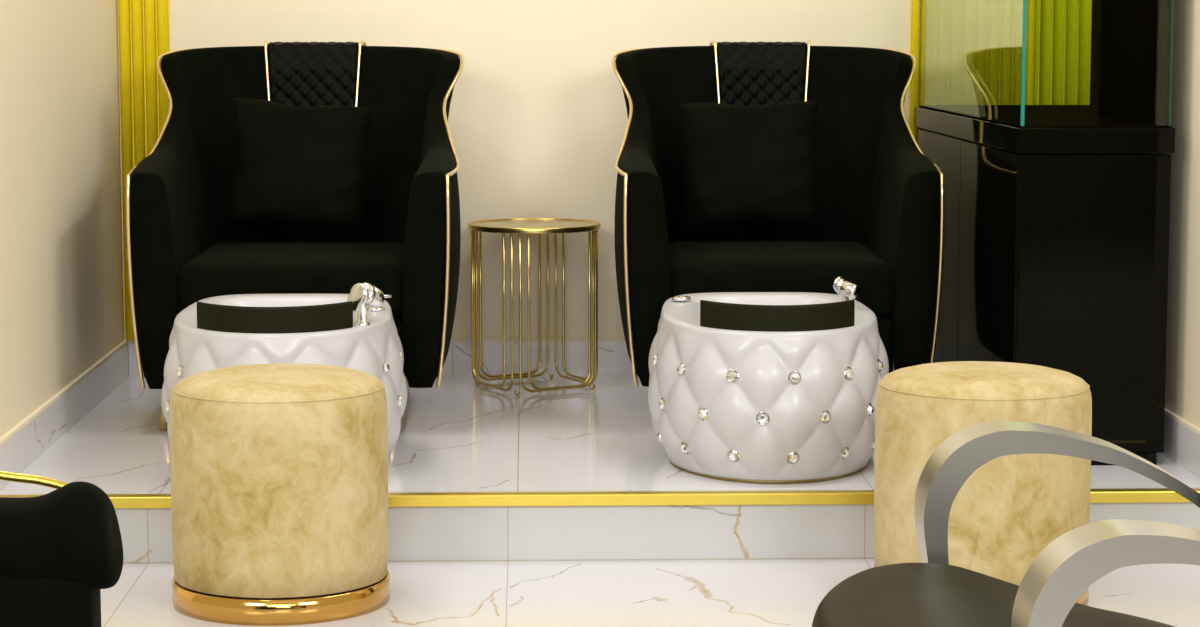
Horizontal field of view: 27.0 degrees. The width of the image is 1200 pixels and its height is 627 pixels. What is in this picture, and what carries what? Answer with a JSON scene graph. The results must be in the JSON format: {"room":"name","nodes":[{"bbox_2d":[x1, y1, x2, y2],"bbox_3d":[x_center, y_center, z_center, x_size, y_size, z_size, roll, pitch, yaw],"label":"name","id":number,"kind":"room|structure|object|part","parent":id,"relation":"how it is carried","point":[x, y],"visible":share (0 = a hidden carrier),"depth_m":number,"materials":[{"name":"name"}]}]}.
{"room":"salon","nodes":[
{"label":"salon","id":0,"kind":"room"},
{"bbox_2d":[0,0,123,436],"bbox_3d":[-1.315,-0.908,5.798,0.100,2.850,1.740,0,7,-2],"label":"wall","id":1,"kind":"structure","parent":0,"point":[62,300],"depth_m":5.81,"materials":[{"name":"beige paint"}]},
{"bbox_2d":[0,340,128,490],"bbox_3d":[-1.260,0.221,5.936,0.010,0.101,1.728,0,7,-2],"label":"baseboard","id":2,"kind":"structure","parent":1,"relation":"attached to","point":[31,437],"depth_m":5.79,"materials":[{"name":"tile"}]},
{"bbox_2d":[117,0,910,339],"bbox_3d":[-0.035,-1.018,6.750,2.717,2.850,0.100,0,7,-2],"label":"wall","id":3,"kind":"structure","parent":0,"point":[538,118],"depth_m":6.74,"materials":[{"name":"beige paint"}]},
{"bbox_2d":[118,0,169,340],"bbox_3d":[-1.220,-1.174,6.633,0.136,2.508,0.022,0,7,-2],"label":"wall panel","id":4,"kind":"object","parent":3,"relation":"attached to","point":[143,25],"visible":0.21,"depth_m":6.69,"materials":[{"name":"gold metal"}]},
{"bbox_2d":[128,338,894,376],"bbox_3d":[-0.033,0.118,6.825,2.493,0.101,0.010,0,7,-2],"label":"baseboard","id":5,"kind":"structure","parent":3,"relation":"attached to","point":[613,357],"depth_m":6.82,"materials":[{"name":"tile"}]},
{"bbox_2d":[909,0,1036,138],"bbox_3d":[1.030,-1.182,6.699,0.384,2.508,0.022,0,7,-2],"label":"wall panel","id":6,"kind":"object","parent":3,"relation":"attached to","point":[971,50],"visible":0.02,"depth_m":6.75,"materials":[{"name":"gold metal"}]},
{"bbox_2d":[101,559,1199,626],"bbox_3d":[0.158,0.968,1.536,6.800,0.100,7.220,0,7,-2],"label":"floor","id":7,"kind":"structure","parent":0,"point":[747,592],"depth_m":4.80,"materials":[{"name":"tile"}]},
{"bbox_2d":[0,471,123,626],"bbox_3d":[-0.809,0.389,2.283,0.646,0.880,0.739,0,7,-2],"label":"lounge chair","id":8,"kind":"object","parent":7,"relation":"on","point":[59,548],"visible":1,"depth_m":2.56,"materials":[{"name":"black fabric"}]},
{"bbox_3d":[-0.785,0.133,2.599,0.518,0.144,0.032,-1,7,-4],"label":"gold rail","id":9,"kind":"part","parent":8,"relation":"part of","materials":[{"name":"yellow metal"}]},
{"bbox_3d":[-0.809,0.472,2.608,0.574,0.460,0.070,0,7,-2],"label":"arm panel","id":10,"kind":"part","parent":8,"relation":"part of","materials":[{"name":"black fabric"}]},
{"bbox_3d":[-0.795,0.230,2.582,0.601,0.114,0.110,0,7,-2],"label":"rolled arm","id":11,"kind":"part","parent":8,"relation":"part of","materials":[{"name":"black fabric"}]},
{"bbox_2d":[170,363,389,625],"bbox_3d":[-0.606,0.325,4.734,0.410,0.444,0.410,-3,7,-24],"label":"stool","id":12,"kind":"object","parent":7,"relation":"on","point":[279,471],"visible":1,"depth_m":4.57,"materials":[{"name":"beige fabric"}]},
{"bbox_3d":[-0.606,0.121,4.711,0.392,0.034,0.392,-3,7,-24],"label":"seat","id":13,"kind":"part","parent":12,"relation":"part of","materials":[{"name":"beige fabric"}]},
{"bbox_3d":[-0.606,0.138,4.713,0.396,0.003,0.396,-3,7,-24],"label":"seam cord","id":14,"kind":"part","parent":12,"relation":"part of","materials":[{"name":"beige fabric"}]},
{"bbox_2d":[0,375,1199,562],"bbox_3d":[-0.007,0.336,5.975,2.517,0.138,1.750,0,7,-2],"label":"platform","id":15,"kind":"object","parent":7,"relation":"on","point":[460,435],"visible":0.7,"depth_m":5.25,"materials":[{"name":"tile"}]},
{"bbox_2d":[161,283,406,454],"bbox_3d":[-0.685,0.123,5.434,0.528,0.410,0.657,0,7,-2],"label":"basin","id":16,"kind":"object","parent":15,"relation":"on","point":[357,330],"visible":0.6,"depth_m":5.20,"materials":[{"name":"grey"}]},
{"bbox_2d":[347,283,384,325],"bbox_3d":[-0.495,-0.021,5.280,0.076,0.094,0.105,0,7,-2],"label":"faucet","id":17,"kind":"object","parent":16,"relation":"on","point":[362,296],"depth_m":5.26,"materials":[{"name":"silver metal"}]},
{"bbox_2d":[126,40,464,430],"bbox_3d":[-0.728,-0.212,6.155,0.782,0.913,0.825,0,7,-2],"label":"armchair","id":18,"kind":"object","parent":15,"relation":"on","point":[180,254],"visible":0.76,"depth_m":6.14,"materials":[{"name":"black fabric"}]},
{"bbox_3d":[-1.016,0.213,5.892,0.050,0.130,0.031,-3,7,-27],"label":"leg","id":19,"kind":"part","parent":18,"relation":"part of","materials":[{"name":"gold metal"}]},
{"bbox_2d":[178,242,404,316],"bbox_3d":[-0.725,-0.089,6.066,0.524,0.142,0.610,0,7,-2],"label":"seat cushion","id":20,"kind":"object","parent":18,"relation":"on","point":[205,269],"depth_m":5.78,"materials":[{"name":"black fabric"}]},
{"bbox_2d":[222,98,371,237],"bbox_3d":[-0.754,-0.363,6.237,0.368,0.343,0.169,0,7,0],"label":"throw pillow","id":21,"kind":"object","parent":18,"relation":"on","point":[293,167],"visible":1,"depth_m":6.19,"materials":[{"name":"black fabric"}]},
{"bbox_3d":[-0.725,0.060,6.091,0.524,0.152,0.594,0,7,-2],"label":"seat","id":22,"kind":"part","parent":18,"relation":"part of","materials":[{"name":"black fabric"}]},
{"bbox_3d":[-0.514,0.151,6.431,0.050,0.130,0.031,-3,7,-27],"label":"leg","id":23,"kind":"part","parent":18,"relation":"part of","materials":[{"name":"gold metal"}]},
{"bbox_2d":[468,218,600,394],"bbox_3d":[-0.173,-0.023,6.592,0.349,0.434,0.349,0,7,-2],"label":"side table","id":24,"kind":"object","parent":15,"relation":"on","point":[511,226],"visible":1,"depth_m":6.55,"materials":[{"name":"gold metal"}]},
{"bbox_2d":[0,488,1199,508],"bbox_3d":[0.019,0.378,5.104,2.517,0.024,0.036,0,7,-2],"label":"trim","id":25,"kind":"structure","parent":15,"relation":"attached to","point":[1130,495],"depth_m":5.09,"materials":[{"name":"gold metal"}]},
{"bbox_2d":[648,277,888,483],"bbox_3d":[0.368,0.124,5.466,0.528,0.400,0.658,0,7,-2],"label":"basin","id":26,"kind":"object","parent":15,"relation":"on","point":[745,387],"visible":0.98,"depth_m":5.20,"materials":[{"name":"grey"}]},
{"bbox_3d":[0.181,-0.035,5.583,0.043,0.009,0.043,0,7,-2],"label":"drain knob","id":27,"kind":"part","parent":26,"relation":"part of","materials":[{"name":"silver metal"}]},
{"bbox_2d":[833,277,859,300],"bbox_3d":[0.540,-0.045,5.475,0.054,0.068,0.079,0,7,-2],"label":"faucet","id":28,"kind":"object","parent":26,"relation":"on","point":[844,288],"depth_m":5.45,"materials":[{"name":"silver metal"}]},
{"bbox_2d":[611,40,943,386],"bbox_3d":[0.422,-0.216,6.189,0.782,0.913,0.825,0,7,-1],"label":"armchair","id":29,"kind":"object","parent":15,"relation":"on","point":[881,199],"visible":0.74,"depth_m":6.21,"materials":[{"name":"black fabric"}]},
{"bbox_2d":[679,101,820,233],"bbox_3d":[0.376,-0.366,6.263,0.354,0.329,0.165,0,7,0],"label":"throw pillow","id":30,"kind":"object","parent":29,"relation":"on","point":[745,167],"visible":1,"depth_m":6.22,"materials":[{"name":"black fabric"}]},
{"bbox_2d":[669,241,893,316],"bbox_3d":[0.422,-0.093,6.100,0.524,0.142,0.610,0,7,-1],"label":"seat cushion","id":31,"kind":"object","parent":29,"relation":"on","point":[694,266],"depth_m":5.81,"materials":[{"name":"black fabric"}]},
{"bbox_3d":[0.422,0.056,6.125,0.524,0.152,0.594,0,7,-1],"label":"seat","id":32,"kind":"part","parent":29,"relation":"part of","materials":[{"name":"black fabric"}]},
{"bbox_2d":[914,107,1174,464],"bbox_3d":[1.040,-0.115,6.091,0.340,0.731,1.424,0,7,-2],"label":"base cabinet","id":33,"kind":"object","parent":15,"relation":"on","point":[1056,248],"visible":0.65,"depth_m":5.39,"materials":[{"name":"black paint"}]},
{"bbox_3d":[0.865,-0.140,6.438,0.004,0.643,0.702,0,7,-2],"label":"door","id":34,"kind":"part","parent":33,"relation":"part of","materials":[{"name":"black paint"}]},
{"bbox_3d":[0.886,-0.060,5.739,0.004,0.643,0.698,0,7,-2],"label":"door","id":35,"kind":"part","parent":33,"relation":"part of","materials":[{"name":"black paint"}]},
{"bbox_2d":[919,0,1173,127],"bbox_3d":[1.042,-0.865,6.003,0.325,0.780,1.403,0,7,-2],"label":"glass display case","id":36,"kind":"object","parent":33,"relation":"on","point":[1099,63],"visible":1,"depth_m":5.88,"materials":[{"name":"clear glass"}]},
{"bbox_3d":[0.884,-0.867,5.998,0.008,0.776,1.402,0,7,-2],"label":"pane","id":37,"kind":"part","parent":36,"relation":"part of","materials":[{"name":"glass"}]},
{"bbox_3d":[1.042,-0.480,6.048,0.324,0.004,1.402,0,7,-2],"label":"pane","id":38,"kind":"part","parent":36,"relation":"part of","materials":[{"name":"black"}]},
{"bbox_3d":[1.063,-0.020,5.391,0.320,0.643,0.004,0,7,-2],"label":"panel","id":39,"kind":"part","parent":33,"relation":"part of","materials":[{"name":"black paint"}]},
{"bbox_2d":[873,361,1091,604],"bbox_3d":[0.728,0.322,4.767,0.410,0.444,0.410,-6,9,-43],"label":"stool","id":40,"kind":"object","parent":7,"relation":"on","point":[1010,508],"visible":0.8,"depth_m":4.59,"materials":[{"name":"beige fabric"}]},
{"bbox_3d":[0.728,0.118,4.744,0.392,0.034,0.392,-6,9,-43],"label":"seat","id":41,"kind":"part","parent":40,"relation":"part of","materials":[{"name":"beige fabric"}]},
{"bbox_3d":[0.728,0.134,4.745,0.396,0.003,0.396,-6,9,-43],"label":"seam cord","id":42,"kind":"part","parent":40,"relation":"part of","materials":[{"name":"beige fabric"}]},
{"bbox_2d":[812,421,1199,626],"bbox_3d":[0.491,0.312,2.337,0.628,1.020,0.588,0,7,-2],"label":"chair","id":43,"kind":"object","parent":7,"relation":"on","point":[931,592],"visible":1,"depth_m":2.40,"materials":[{"name":"silver metal"}]},
{"bbox_3d":[0.420,0.356,2.340,0.444,0.177,0.424,0,7,-2],"label":"seat","id":44,"kind":"part","parent":43,"relation":"part of","materials":[{"name":"black leather"}]},
{"bbox_3d":[0.502,0.218,2.590,0.345,0.208,0.064,0,7,-2],"label":"armrest","id":45,"kind":"part","parent":43,"relation":"part of","materials":[{"name":"silver metal"}]},
{"bbox_3d":[0.518,0.279,2.070,0.345,0.208,0.064,0,7,-2],"label":"armrest","id":46,"kind":"part","parent":43,"relation":"part of","materials":[{"name":"silver metal"}]},
{"bbox_2d":[1165,0,1199,427],"bbox_3d":[1.301,-0.917,5.875,0.100,2.850,1.740,0,7,-2],"label":"wall","id":47,"kind":"structure","parent":0,"point":[1182,382],"depth_m":5.41,"materials":[{"name":"beige paint"}]},
{"bbox_2d":[1161,408,1199,478],"bbox_3d":[1.245,0.212,6.010,0.010,0.101,1.728,0,7,-2],"label":"baseboard","id":48,"kind":"structure","parent":47,"relation":"attached to","point":[1181,437],"depth_m":5.40,"materials":[{"name":"tile"}]}
]}

